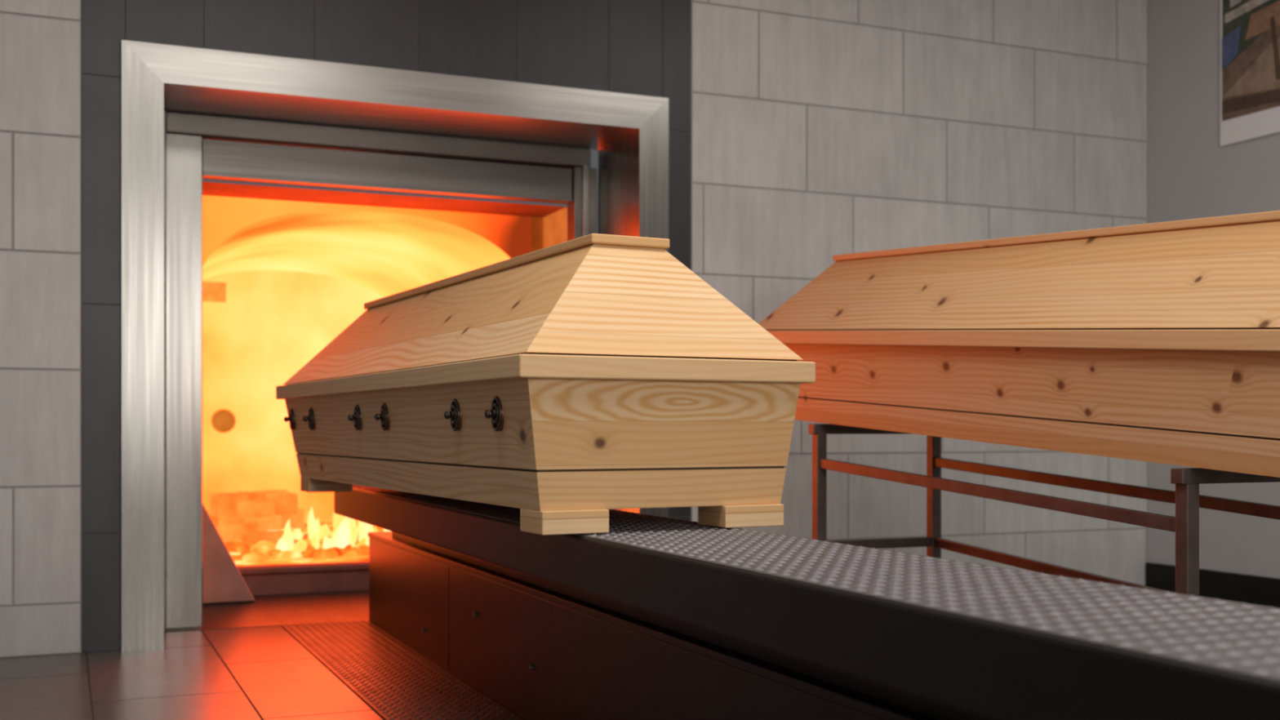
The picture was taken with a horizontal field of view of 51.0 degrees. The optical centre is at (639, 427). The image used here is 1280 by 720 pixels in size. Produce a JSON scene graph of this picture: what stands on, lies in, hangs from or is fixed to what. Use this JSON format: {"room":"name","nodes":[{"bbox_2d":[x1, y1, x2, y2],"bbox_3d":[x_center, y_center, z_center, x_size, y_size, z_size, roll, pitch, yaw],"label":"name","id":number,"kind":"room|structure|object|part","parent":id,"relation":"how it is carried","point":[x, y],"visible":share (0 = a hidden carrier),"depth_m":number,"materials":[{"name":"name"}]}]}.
{"room":"crematorium","nodes":[
{"label":"crematorium","id":0,"kind":"room"},
{"bbox_2d":[0,0,1146,657],"bbox_3d":[-0.960,-0.751,4.843,7.260,2.998,0.004,0,0,-23],"label":"wall","id":1,"kind":"structure","parent":0,"point":[802,134],"depth_m":5.41,"materials":[{"name":"tile"}]},
{"bbox_2d":[0,595,1277,719],"bbox_3d":[0.552,0.754,1.325,7.260,0.012,8.400,0,0,-23],"label":"floor","id":2,"kind":"structure","parent":0,"point":[254,673],"depth_m":3.91,"materials":[{"name":"tile"}]},
{"bbox_2d":[164,589,525,719],"bbox_3d":[0.177,0.721,2.590,1.730,0.095,6.620,0,0,-23],"label":"floor grate","id":3,"kind":"object","parent":2,"relation":"on","point":[395,680],"visible":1,"depth_m":4.40,"materials":[{"name":"grey metal"}]},
{"bbox_2d":[164,110,596,631],"bbox_3d":[-1.518,-0.208,6.531,1.743,1.913,2.800,0,0,-23],"label":"furnace","id":4,"kind":"object","parent":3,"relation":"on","point":[259,280],"visible":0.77,"depth_m":5.60,"materials":[{"name":"metal"}]},
{"bbox_3d":[-1.090,0.484,5.616,1.480,0.428,0.180,0,0,-23],"label":"refractory sill","id":5,"kind":"part","parent":4,"relation":"part of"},
{"bbox_2d":[121,40,668,651],"bbox_3d":[-0.896,-0.275,5.079,2.008,2.045,0.440,0,0,-23],"label":"frame","id":6,"kind":"object","parent":2,"relation":"on","point":[629,132],"visible":0.8,"depth_m":4.68,"materials":[{"name":"silver metal"}]},
{"bbox_2d":[333,484,1279,719],"bbox_3d":[0.062,0.470,2.516,0.356,0.549,5.775,0,0,-23],"label":"platform","id":7,"kind":"object","parent":2,"relation":"on","point":[649,617],"visible":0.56,"depth_m":2.04,"materials":[{"name":"black paint"}]},
{"bbox_2d":[275,233,815,535],"bbox_3d":[-0.396,-0.096,3.440,0.633,0.581,2.050,0,0,-27],"label":"coffin","id":8,"kind":"object","parent":7,"relation":"on","point":[565,384],"visible":1,"depth_m":2.63,"materials":[{"name":"brown wood"}]},
{"bbox_2d":[808,423,1279,596],"bbox_3d":[1.053,0.368,3.590,0.490,0.761,1.528,0,0,-23],"label":"stand","id":9,"kind":"object","parent":2,"relation":"on","point":[1187,499],"visible":0.52,"depth_m":3.62,"materials":[{"name":"paint"}]},
{"bbox_2d":[758,210,1279,477],"bbox_3d":[1.074,-0.234,3.606,0.620,0.668,2.238,0,0,-23],"label":"coffin","id":10,"kind":"object","parent":9,"relation":"on","point":[1159,342],"visible":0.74,"depth_m":3.16,"materials":[{"name":"brown wood"}]},
{"bbox_2d":[1146,0,1279,578],"bbox_3d":[4.015,-0.751,2.612,0.120,2.998,8.030,0,0,-23],"label":"wall","id":11,"kind":"structure","parent":0,"point":[1190,175],"depth_m":5.99,"materials":[{"name":"paint"}]},
{"bbox_2d":[1145,562,1279,608],"bbox_3d":[3.953,0.688,2.580,0.020,0.120,8.020,0,0,-23],"label":"baseboard","id":12,"kind":"structure","parent":11,"relation":"attached to","point":[1229,586],"depth_m":5.83,"materials":[{"name":"black paint"}]},
{"bbox_2d":[1220,0,1279,146],"bbox_3d":[2.727,-1.631,5.437,0.015,0.797,0.938,0,0,-23],"label":"framed poster","id":13,"kind":"object","parent":11,"relation":"attached to","point":[1250,29],"visible":1,"depth_m":5.72,"materials":[{"name":"paper"}]}
]}

